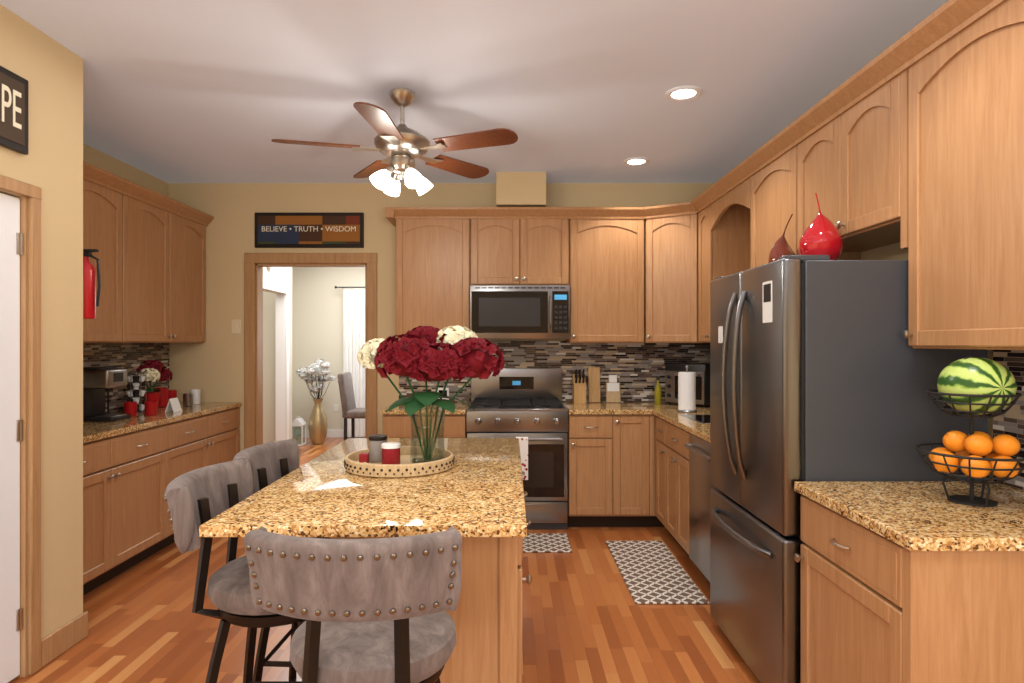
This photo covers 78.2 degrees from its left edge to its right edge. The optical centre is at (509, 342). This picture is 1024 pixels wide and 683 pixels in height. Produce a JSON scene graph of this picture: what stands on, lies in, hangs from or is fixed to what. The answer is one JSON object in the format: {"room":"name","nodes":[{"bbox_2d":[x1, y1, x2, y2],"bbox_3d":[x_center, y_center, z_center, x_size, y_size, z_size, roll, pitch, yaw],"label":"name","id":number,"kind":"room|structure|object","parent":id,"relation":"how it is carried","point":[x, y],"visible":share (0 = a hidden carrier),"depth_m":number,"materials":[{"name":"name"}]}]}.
{"room":"kitchen","nodes":[
{"label":"kitchen","id":0,"kind":"room"},
{"bbox_2d":[0,4,91,638],"bbox_3d":[-2.120,0.025,0.795,0.120,2.790,4.490,0,0,0],"label":"wall","id":1,"kind":"structure","parent":0,"point":[60,152],"depth_m":2.87,"materials":[{"name":"paint"}]},
{"bbox_2d":[0,193,22,682],"bbox_3d":[-2.091,0.397,2.281,0.048,2.022,0.790,0,0,0],"label":"pantry door","id":2,"kind":"structure","parent":1,"relation":"in","point":[11,431],"depth_m":2.62,"materials":[{"name":"white paint"}]},
{"bbox_2d":[0,66,27,154],"bbox_3d":[-2.043,-0.953,2.467,0.026,0.315,0.395,0,0,0],"label":"sign","id":3,"kind":"object","parent":1,"relation":"attached to","point":[12,137],"visible":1,"depth_m":2.58,"materials":[{"name":"black wood"}]},
{"bbox_2d":[2,84,21,129],"bbox_3d":[-2.029,-0.961,2.481,0.002,0.154,0.270,0,0,0],"label":"lettering","id":4,"kind":"object","parent":3,"relation":"attached to","point":[8,103],"visible":1,"depth_m":2.57,"materials":[{"name":"beige paint"}]},
{"bbox_2d":[0,175,41,676],"bbox_3d":[-2.109,0.372,2.280,0.142,2.095,0.930,0,0,0],"label":"door frame","id":5,"kind":"structure","parent":1,"relation":"attached to","point":[30,443],"depth_m":2.69,"materials":[{"name":"brown wood"}]},
{"bbox_2d":[41,611,86,667],"bbox_3d":[-2.052,1.360,2.882,0.016,0.120,0.275,0,0,0],"label":"baseboard","id":6,"kind":"structure","parent":1,"relation":"attached to","point":[62,639],"depth_m":2.88,"materials":[{"name":"brown wood"}]},
{"bbox_2d":[83,249,100,318],"bbox_3d":[-2.079,-0.291,3.096,0.126,0.342,0.109,0,0,0],"label":"fire extinguisher","id":7,"kind":"object","parent":1,"relation":"attached to","point":[91,301],"visible":0.73,"depth_m":3.09,"materials":[{"name":"red metal"}]},
{"bbox_2d":[92,148,167,412],"bbox_3d":[-2.990,0.025,4.155,0.120,2.790,2.470,0,0,0],"label":"wall","id":8,"kind":"structure","parent":0,"point":[101,160],"depth_m":4.83,"materials":[{"name":"paint"}]},
{"bbox_2d":[83,161,130,344],"bbox_3d":[-2.762,-0.540,3.675,0.330,1.080,1.228,0,0,0],"label":"upper cabinet","id":9,"kind":"object","parent":8,"relation":"attached to","point":[106,197],"depth_m":4.09,"materials":[{"name":"brown wood"}]},
{"bbox_2d":[131,185,210,344],"bbox_3d":[-2.762,-0.540,4.778,0.330,1.080,1.228,0,0,0],"label":"upper cabinet","id":10,"kind":"object","parent":8,"relation":"attached to","point":[149,244],"depth_m":4.76,"materials":[{"name":"brown wood"}]},
{"bbox_2d":[263,267,294,443],"bbox_3d":[-2.930,0.025,6.910,0.120,2.790,2.780,0,0,0],"label":"wall","id":11,"kind":"structure","parent":0,"point":[284,276],"depth_m":8.18,"materials":[{"name":"paint"}]},
{"bbox_2d":[263,281,288,440],"bbox_3d":[-2.919,0.350,7.550,0.142,2.140,1.180,0,0,0],"label":"door frame","id":12,"kind":"structure","parent":11,"relation":"attached to","point":[280,367],"depth_m":8.04,"materials":[{"name":"white paint"}]},
{"bbox_2d":[295,267,364,429],"bbox_3d":[-0.860,0.025,9.510,5.280,2.790,0.120,0,0,0],"label":"wall","id":13,"kind":"structure","parent":0,"point":[315,314],"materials":[{"name":"paint"}]},
{"bbox_2d":[292,430,364,437],"bbox_3d":[-0.800,1.360,9.442,5.160,0.120,0.016,0,0,0],"label":"baseboard","id":14,"kind":"structure","parent":13,"relation":"attached to","point":[334,433],"depth_m":9.42,"materials":[{"name":"white paint"}]},
{"bbox_2d":[334,404,337,411],"bbox_3d":[-2.610,0.975,9.445,0.070,0.110,0.007,0,0,0],"label":"outlet","id":15,"kind":"object","parent":13,"relation":"attached to","point":[335,407],"visible":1,"depth_m":9.44,"materials":[{"name":"white plastic"}]},
{"bbox_2d":[334,286,364,288],"bbox_3d":[-1.775,-0.825,9.377,1.650,0.040,0.135,0,0,0],"label":"curtain rod","id":16,"kind":"object","parent":13,"relation":"hanging from","point":[335,287],"depth_m":9.32,"materials":[{"name":"black metal"}]},
{"bbox_2d":[343,289,364,436],"bbox_3d":[-2.270,0.295,9.339,0.400,2.190,0.044,0,0,0],"label":"curtain","id":17,"kind":"object","parent":16,"relation":"hanging from","point":[353,321],"depth_m":9.34,"materials":[{"name":"white fabric"}]},
{"bbox_2d":[8,438,759,682],"bbox_3d":[-1.340,1.450,4.085,6.520,0.060,11.070,0,0,0],"label":"floor","id":18,"kind":"structure","parent":0,"point":[586,618],"depth_m":3.12,"materials":[{"name":"brown wood"}]},
{"bbox_2d":[83,421,174,595],"bbox_3d":[-2.616,0.980,3.673,0.622,0.880,1.224,0,0,0],"label":"base cabinet","id":19,"kind":"object","parent":18,"relation":"on","point":[126,478],"depth_m":3.80,"materials":[{"name":"brown wood"}]},
{"bbox_2d":[83,402,241,444],"bbox_3d":[-2.603,0.523,4.224,0.622,0.035,2.338,0,0,0],"label":"countertop","id":20,"kind":"structure","parent":19,"relation":"on","point":[92,431],"depth_m":4.16,"materials":[{"name":"beige stone"}]},
{"bbox_2d":[83,367,130,421],"bbox_3d":[-2.715,0.332,4.122,0.335,0.345,0.235,0,0,0],"label":"coffee maker","id":21,"kind":"object","parent":20,"relation":"on","point":[98,382],"visible":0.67,"depth_m":4.06,"materials":[{"name":"black plastic"}]},
{"bbox_2d":[105,389,121,413],"bbox_3d":[-2.787,0.354,4.370,0.120,0.300,0.120,0,0,0],"label":"mug rack","id":22,"kind":"object","parent":20,"relation":"on","point":[108,397],"visible":0.33,"depth_m":4.37,"materials":[{"name":"black plastic"}]},
{"bbox_2d":[124,402,136,415],"bbox_3d":[-2.627,0.457,4.374,0.080,0.095,0.109,0,0,0],"label":"mug","id":23,"kind":"object","parent":20,"relation":"on","point":[130,408],"visible":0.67,"depth_m":4.33,"materials":[{"name":"red ceramic"}]},
{"bbox_2d":[126,371,145,413],"bbox_3d":[-2.707,0.353,4.560,0.150,0.303,0.150,0,0,0],"label":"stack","id":24,"kind":"object","parent":20,"relation":"on","point":[135,384],"visible":0.77,"depth_m":4.52,"materials":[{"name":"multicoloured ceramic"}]},
{"bbox_2d":[144,401,157,415],"bbox_3d":[-2.507,0.457,4.414,0.080,0.095,0.109,0,0,0],"label":"mug","id":25,"kind":"object","parent":20,"relation":"on","point":[150,408],"visible":1,"depth_m":4.37,"materials":[{"name":"red ceramic"}]},
{"bbox_2d":[134,360,172,405],"bbox_3d":[-2.729,0.314,4.780,0.250,0.380,0.286,0,0,0],"label":"bouquet","id":26,"kind":"object","parent":20,"relation":"on","point":[155,370],"visible":0.79,"depth_m":4.73,"materials":[{"name":"red plant"}]},
{"bbox_2d":[154,387,167,406],"bbox_3d":[-2.757,0.429,4.980,0.100,0.150,0.100,0,0,0],"label":"canister","id":27,"kind":"object","parent":20,"relation":"on","point":[163,401],"visible":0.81,"depth_m":4.95,"materials":[{"name":"red ceramic"}]},
{"bbox_2d":[168,390,176,401],"bbox_3d":[-2.757,0.444,5.120,0.090,0.120,0.090,0,0,0],"label":"canister","id":28,"kind":"object","parent":20,"relation":"on","point":[172,393],"visible":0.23,"depth_m":5.09,"materials":[{"name":"red ceramic"}]},
{"bbox_2d":[165,397,181,412],"bbox_3d":[-2.467,0.454,4.620,0.070,0.100,0.110,0,0,0],"label":"tent card","id":29,"kind":"object","parent":20,"relation":"on","point":[173,405],"visible":1,"depth_m":4.61,"materials":[{"name":"white paper"}]},
{"bbox_2d":[183,393,192,406],"bbox_3d":[-2.567,0.454,5.020,0.070,0.100,0.070,0,0,0],"label":"steel cup","id":30,"kind":"object","parent":20,"relation":"on","point":[187,399],"visible":1,"depth_m":4.99,"materials":[{"name":"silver metal"}]},
{"bbox_2d":[190,389,200,403],"bbox_3d":[-2.597,0.444,5.200,0.080,0.120,0.080,0,0,0],"label":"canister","id":31,"kind":"object","parent":20,"relation":"on","point":[196,396],"visible":0.85,"depth_m":5.17,"materials":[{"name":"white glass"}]},
{"bbox_2d":[175,405,241,477],"bbox_3d":[-2.616,0.980,4.780,0.622,0.880,1.224,0,0,0],"label":"base cabinet","id":32,"kind":"object","parent":18,"relation":"on","point":[200,442],"depth_m":4.79,"materials":[{"name":"brown wood"}]},
{"bbox_2d":[163,459,305,682],"bbox_3d":[-0.786,0.912,2.000,0.515,1.012,0.473,0,0,0],"label":"stool","id":33,"kind":"object","parent":18,"relation":"on","point":[195,499],"visible":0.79,"depth_m":1.89,"materials":[{"name":"grey fabric"}]},
{"bbox_2d":[233,439,330,680],"bbox_3d":[-0.781,0.912,2.462,0.524,1.012,0.472,0,0,0],"label":"stool","id":34,"kind":"object","parent":18,"relation":"on","point":[271,462],"visible":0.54,"depth_m":2.48,"materials":[{"name":"grey fabric"}]},
{"bbox_2d":[292,416,306,445],"bbox_3d":[-2.935,1.216,8.740,0.170,0.404,0.170,0,0,0],"label":"lantern","id":35,"kind":"object","parent":18,"relation":"on","point":[299,422],"visible":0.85,"depth_m":8.68,"materials":[{"name":"white paint"}]},
{"bbox_2d":[296,358,335,444],"bbox_3d":[-2.723,0.818,8.834,0.505,1.200,0.540,0,0,0],"label":"floor vase","id":36,"kind":"object","parent":18,"relation":"on","point":[317,426],"visible":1,"depth_m":8.77,"materials":[{"name":"gold"}]},
{"bbox_2d":[337,372,364,440],"bbox_3d":[-2.022,0.910,8.550,0.564,1.017,0.480,0,0,0],"label":"dining chair","id":37,"kind":"object","parent":18,"relation":"on","point":[351,411],"visible":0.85,"depth_m":8.34,"materials":[{"name":"grey fabric"}]},
{"bbox_2d":[244,526,461,682],"bbox_3d":[-0.340,0.912,1.539,0.473,1.012,0.515,0,0,0],"label":"stool","id":38,"kind":"object","parent":18,"relation":"on","point":[371,610],"visible":1,"depth_m":1.35,"materials":[{"name":"grey fabric"}]},
{"bbox_2d":[383,410,466,437],"bbox_3d":[-0.653,0.980,5.086,0.632,0.880,0.622,0,0,0],"label":"base cabinet","id":39,"kind":"object","parent":18,"relation":"on","point":[394,425],"depth_m":4.77,"materials":[{"name":"brown wood"}]},
{"bbox_2d":[381,402,470,413],"bbox_3d":[-0.655,0.523,5.070,0.640,0.035,0.627,0,0,0],"label":"countertop","id":40,"kind":"structure","parent":39,"relation":"on","point":[460,408],"depth_m":4.76,"materials":[{"name":"beige stone"}]},
{"bbox_2d":[437,388,448,399],"bbox_3d":[-0.560,0.439,5.270,0.110,0.130,0.040,0,0,0],"label":"kitchen scale","id":41,"kind":"object","parent":40,"relation":"on","point":[446,392],"visible":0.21,"depth_m":5.26,"materials":[{"name":"white plastic"}]},
{"bbox_2d":[331,445,531,682],"bbox_3d":[-0.313,0.978,2.657,0.774,0.885,1.326,0,0,0],"label":"kitchen island","id":42,"kind":"object","parent":18,"relation":"on","point":[487,617],"depth_m":2.01,"materials":[{"name":"brown wood"}]},
{"bbox_2d":[199,438,526,537],"bbox_3d":[-0.404,0.518,2.530,0.903,0.033,1.600,0,0,0],"label":"island countertop","id":43,"kind":"structure","parent":42,"relation":"on","point":[482,495],"depth_m":2.01,"materials":[{"name":"beige stone"}]},
{"bbox_2d":[343,446,454,477],"bbox_3d":[-0.444,0.476,2.545,0.442,0.050,0.443,0,0,0],"label":"tray","id":44,"kind":"object","parent":43,"relation":"on","point":[405,468],"visible":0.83,"depth_m":2.38,"materials":[{"name":"brown wood"}]},
{"bbox_2d":[359,453,368,462],"bbox_3d":[-0.583,0.463,2.518,0.035,0.044,0.035,0,0,0],"label":"candle","id":45,"kind":"object","parent":44,"relation":"on","point":[363,457],"visible":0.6,"depth_m":2.50,"materials":[{"name":"red wax"}]},
{"bbox_2d":[369,434,386,461],"bbox_3d":[-0.545,0.433,2.600,0.075,0.104,0.076,0,0,0],"label":"candle","id":46,"kind":"object","parent":44,"relation":"on","point":[376,441],"visible":0.9,"depth_m":2.57,"materials":[{"name":"grey wax"}]},
{"bbox_2d":[381,442,400,463],"bbox_3d":[-0.470,0.441,2.490,0.075,0.089,0.076,0,0,0],"label":"candle","id":47,"kind":"object","parent":44,"relation":"on","point":[390,452],"visible":0.75,"depth_m":2.46,"materials":[{"name":"red wax"}]},
{"bbox_2d":[357,325,503,463],"bbox_3d":[-0.324,0.206,2.573,0.604,0.559,0.366,0,0,0],"label":"flower vase","id":48,"kind":"object","parent":44,"relation":"on","point":[425,354],"visible":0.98,"depth_m":2.48,"materials":[{"name":"clear glass"}]},
{"bbox_2d":[466,368,567,528],"bbox_3d":[0.055,0.818,5.035,0.770,1.205,0.691,0,0,0],"label":"stove","id":49,"kind":"object","parent":18,"relation":"on","point":[527,407],"visible":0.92,"depth_m":4.76,"materials":[{"name":"grey metal"}]},
{"bbox_2d":[523,534,571,552],"bbox_3d":[0.060,1.413,4.460,0.720,0.011,0.400,0,0,0],"label":"area rug","id":50,"kind":"object","parent":18,"relation":"on","point":[546,543],"visible":0.4,"depth_m":4.42,"materials":[{"name":"grey fabric"}]},
{"bbox_2d":[568,410,620,526],"bbox_3d":[0.643,0.980,5.086,0.391,0.880,0.622,0,0,0],"label":"base cabinet","id":51,"kind":"object","parent":18,"relation":"on","point":[594,440],"depth_m":4.78,"materials":[{"name":"brown wood"}]},
{"bbox_2d":[562,402,709,413],"bbox_3d":[1.104,0.523,5.070,1.319,0.035,0.627,0,0,0],"label":"countertop","id":52,"kind":"structure","parent":51,"relation":"on","point":[602,407],"depth_m":4.93,"materials":[{"name":"beige stone"}]},
{"bbox_2d":[572,369,585,403],"bbox_3d":[0.578,0.360,5.246,0.100,0.287,0.187,0,0,0],"label":"knife block","id":53,"kind":"object","parent":52,"relation":"on","point":[578,389],"visible":1,"depth_m":5.20,"materials":[{"name":"brown wood"}]},
{"bbox_2d":[588,367,600,402],"bbox_3d":[0.715,0.355,5.348,0.100,0.300,0.057,0,0,0],"label":"cutting board","id":54,"kind":"object","parent":52,"relation":"on","point":[593,384],"visible":0.98,"depth_m":5.34,"materials":[{"name":"brown wood"}]},
{"bbox_2d":[606,375,620,402],"bbox_3d":[0.875,0.388,5.346,0.120,0.234,0.044,0,0,0],"label":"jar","id":55,"kind":"object","parent":52,"relation":"on","point":[612,390],"visible":0.98,"depth_m":5.34,"materials":[{"name":"white glass"}]},
{"bbox_2d":[654,377,661,404],"bbox_3d":[1.215,0.393,5.170,0.058,0.222,0.058,0,0,0],"label":"oil bottle","id":56,"kind":"object","parent":52,"relation":"on","point":[658,395],"visible":1,"depth_m":5.15,"materials":[{"name":"yellow glass"}]},
{"bbox_2d":[665,362,709,406],"bbox_3d":[1.483,0.334,5.113,0.357,0.340,0.360,0,0,-45],"label":"toaster oven","id":57,"kind":"object","parent":52,"relation":"on","point":[701,370],"visible":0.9,"depth_m":5.00,"materials":[{"name":"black metal"}]},
{"bbox_2d":[621,414,656,526],"bbox_3d":[0.909,0.980,5.086,0.374,0.880,0.622,0,0,0],"label":"base cabinet","id":58,"kind":"object","parent":18,"relation":"on","point":[638,431],"depth_m":4.79,"materials":[{"name":"brown wood"}]},
{"bbox_2d":[605,541,708,603],"bbox_3d":[0.882,1.413,3.955,0.405,0.011,1.070,0,0,0],"label":"area rug","id":59,"kind":"object","parent":18,"relation":"on","point":[652,572],"visible":0.96,"depth_m":3.83,"materials":[{"name":"grey fabric"}]},
{"bbox_2d":[656,417,660,521],"bbox_3d":[1.436,0.980,4.593,0.682,0.880,0.404,0,0,0],"label":"base cabinet","id":60,"kind":"object","parent":18,"relation":"on","point":[658,422],"depth_m":4.68,"materials":[{"name":"brown wood"}]},
{"bbox_2d":[657,518,664,526],"bbox_3d":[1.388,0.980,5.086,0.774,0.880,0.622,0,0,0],"label":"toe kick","id":61,"kind":"object","parent":18,"relation":"on","point":[659,524],"depth_m":4.87,"materials":[{"name":"black wood"}]},
{"bbox_2d":[661,420,688,556],"bbox_3d":[1.436,0.980,4.182,0.682,0.880,0.652,0,0,0],"label":"base cabinet","id":62,"kind":"object","parent":18,"relation":"on","point":[674,456],"depth_m":4.18,"materials":[{"name":"brown wood"}]},
{"bbox_2d":[653,410,709,442],"bbox_3d":[1.420,0.523,3.972,0.687,0.035,1.568,0,0,0],"label":"countertop","id":63,"kind":"structure","parent":62,"relation":"on","point":[697,423],"depth_m":4.14,"materials":[{"name":"beige stone"}]},
{"bbox_2d":[676,365,696,412],"bbox_3d":[1.300,0.334,4.630,0.150,0.340,0.150,0,0,0],"label":"paper towel","id":64,"kind":"object","parent":63,"relation":"on","point":[686,391],"visible":1,"depth_m":4.58,"materials":[{"name":"white paper"}]},
{"bbox_2d":[684,433,714,583],"bbox_3d":[1.409,0.984,3.551,0.728,0.872,0.600,0,0,0],"label":"dishwasher","id":65,"kind":"object","parent":18,"relation":"on","point":[700,486],"visible":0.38,"depth_m":3.63,"materials":[{"name":"grey metal"}]},
{"bbox_2d":[710,255,987,682],"bbox_3d":[1.349,0.540,2.745,0.816,1.735,0.862,0,0,0],"label":"refrigerator","id":66,"kind":"object","parent":18,"relation":"on","point":[821,369],"visible":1,"depth_m":2.31,"materials":[{"name":"grey metal"}]},
{"bbox_2d":[768,214,794,262],"bbox_3d":[1.330,-0.458,3.055,0.127,0.300,0.176,0,0,0],"label":"sculpture","id":67,"kind":"object","parent":66,"relation":"on","point":[781,247],"visible":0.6,"depth_m":3.05,"materials":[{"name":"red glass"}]},
{"bbox_2d":[798,193,842,259],"bbox_3d":[1.340,-0.482,2.721,0.174,0.349,0.178,0,0,0],"label":"sculpture","id":68,"kind":"object","parent":66,"relation":"on","point":[821,234],"visible":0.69,"depth_m":2.66,"materials":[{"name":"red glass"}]},
{"bbox_2d":[794,496,1023,682],"bbox_3d":[1.416,0.980,1.980,0.722,0.880,0.635,0,0,0],"label":"base cabinet","id":69,"kind":"object","parent":18,"relation":"on","point":[873,610],"depth_m":1.71,"materials":[{"name":"brown wood"}]},
{"bbox_2d":[794,480,1023,551],"bbox_3d":[1.400,0.523,1.966,0.727,0.035,0.672,0,0,0],"label":"countertop","id":70,"kind":"structure","parent":69,"relation":"on","point":[915,516],"depth_m":1.89,"materials":[{"name":"beige stone"}]},
{"bbox_2d":[914,356,1023,506],"bbox_3d":[1.466,0.272,2.000,0.309,0.464,0.309,0,0,0],"label":"fruit basket","id":71,"kind":"object","parent":70,"relation":"on","point":[971,386],"visible":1,"depth_m":1.94,"materials":[{"name":"black metal"}]},
{"bbox_2d":[168,183,713,450],"bbox_3d":[-0.650,0.025,5.460,4.800,2.790,0.120,0,0,0],"label":"wall","id":72,"kind":"structure","parent":0,"point":[215,366],"depth_m":5.40,"materials":[{"name":"paint"}]},
{"bbox_2d":[231,320,240,333],"bbox_3d":[-2.345,-0.140,5.393,0.080,0.120,0.013,0,0,0],"label":"switch plate","id":73,"kind":"object","parent":72,"relation":"attached to","point":[235,326],"visible":1,"depth_m":5.39,"materials":[{"name":"beige plastic"}]},
{"bbox_2d":[255,213,363,247],"bbox_3d":[-1.715,-0.964,5.383,0.930,0.300,0.026,0,0,0],"label":"sign","id":74,"kind":"object","parent":72,"relation":"attached to","point":[294,238],"visible":0.96,"depth_m":5.37,"materials":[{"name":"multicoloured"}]},
{"bbox_2d":[262,226,355,231],"bbox_3d":[-1.715,-0.973,5.369,0.800,0.045,0.002,0,0,0],"label":"lettering","id":75,"kind":"object","parent":74,"relation":"attached to","point":[307,228],"visible":1,"depth_m":5.37,"materials":[{"name":"beige"}]},
{"bbox_2d":[244,253,376,448],"bbox_3d":[-1.703,0.325,5.460,1.134,2.190,0.168,0,0,0],"label":"door frame","id":76,"kind":"structure","parent":72,"relation":"attached to","point":[367,261],"depth_m":5.38,"materials":[{"name":"brown wood"}]},
{"bbox_2d":[393,207,480,339],"bbox_3d":[-0.591,-0.540,5.232,0.667,1.080,0.330,0,0,0],"label":"upper cabinet","id":77,"kind":"object","parent":72,"relation":"attached to","point":[438,249],"depth_m":5.08,"materials":[{"name":"brown wood"}]},
{"bbox_2d":[481,207,560,284],"bbox_3d":[0.080,-0.772,5.232,0.796,0.615,0.330,0,0,0],"label":"upper cabinet","id":78,"kind":"object","parent":72,"relation":"attached to","point":[520,245],"depth_m":5.08,"materials":[{"name":"brown wood"}]},
{"bbox_2d":[470,285,569,338],"bbox_3d":[0.080,-0.245,5.171,0.793,0.426,0.444,0,0,0],"label":"microwave","id":79,"kind":"object","parent":78,"relation":"attached to","point":[519,311],"visible":0.96,"depth_m":4.99,"materials":[{"name":"grey metal"}]},
{"bbox_2d":[557,207,636,345],"bbox_3d":[0.782,-0.540,5.217,0.732,1.080,0.360,0,0,0],"label":"upper cabinet","id":80,"kind":"object","parent":72,"relation":"attached to","point":[629,275],"depth_m":5.08,"materials":[{"name":"brown wood"}]},
{"bbox_2d":[637,202,709,345],"bbox_3d":[1.400,-0.540,5.124,0.754,1.080,0.546,0,0,0],"label":"upper cabinet","id":81,"kind":"object","parent":72,"relation":"attached to","point":[667,235],"depth_m":4.98,"materials":[{"name":"brown wood"}]},
{"bbox_2d":[0,0,948,182],"bbox_3d":[-1.340,-1.420,4.085,6.520,0.100,11.070,0,0,0],"label":"ceiling","id":82,"kind":"structure","parent":0,"point":[228,91],"depth_m":3.24,"materials":[{"name":"paint"}]},
{"bbox_2d":[271,88,517,196],"bbox_3d":[-0.603,-1.096,3.405,1.288,0.546,1.257,0,0,0],"label":"ceiling fan","id":83,"kind":"object","parent":82,"relation":"hanging from","point":[401,146],"visible":1,"depth_m":3.37,"materials":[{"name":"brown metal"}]},
{"bbox_2d":[623,157,649,165],"bbox_3d":[0.950,-1.364,4.740,0.196,0.012,0.196,0,0,0],"label":"recessed light","id":84,"kind":"object","parent":82,"relation":"in","point":[635,161],"visible":0.98,"depth_m":4.74,"materials":[{"name":"white paint"}]},
{"bbox_2d":[665,86,701,100],"bbox_3d":[0.950,-1.364,3.450,0.196,0.012,0.196,0,0,0],"label":"recessed light","id":85,"kind":"object","parent":82,"relation":"in","point":[682,93],"visible":0.96,"depth_m":3.44,"materials":[{"name":"white paint"}]},
{"bbox_2d":[492,172,547,206],"bbox_3d":[0.090,-1.240,5.220,0.400,0.260,0.340,0,0,0],"label":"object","id":86,"kind":"structure","parent":0,"point":[510,189],"depth_m":5.05,"materials":[{"name":"paint"}]},
{"bbox_2d":[861,242,1022,489],"bbox_3d":[1.840,0.025,4.075,0.120,2.790,11.050,0,0,0],"label":"wall","id":87,"kind":"structure","parent":0,"point":[894,251],"depth_m":2.92,"materials":[{"name":"paint"}]},
{"bbox_2d":[697,192,744,342],"bbox_3d":[1.612,-0.540,4.700,0.330,1.080,0.298,0,0,0],"label":"upper cabinet","id":88,"kind":"object","parent":87,"relation":"attached to","point":[721,215],"depth_m":4.55,"materials":[{"name":"brown wood"}]},
{"bbox_2d":[745,120,860,269],"bbox_3d":[1.612,-0.540,3.460,0.330,1.080,0.679,0,0,0],"label":"upper cabinet","id":89,"kind":"object","parent":87,"relation":"attached to","point":[773,176],"depth_m":3.46,"materials":[{"name":"brown wood"}]},
{"bbox_2d":[801,48,896,251],"bbox_3d":[1.612,-0.770,2.759,0.330,0.620,0.846,0,0,0],"label":"upper cabinet","id":90,"kind":"object","parent":87,"relation":"attached to","point":[849,143],"depth_m":2.65,"materials":[{"name":"brown wood"}]},
{"bbox_2d":[893,0,1023,355],"bbox_3d":[1.612,-0.530,1.998,0.330,1.100,0.673,0,0,0],"label":"upper cabinet","id":91,"kind":"object","parent":87,"relation":"attached to","point":[913,140],"depth_m":2.02,"materials":[{"name":"brown wood"}]}
]}

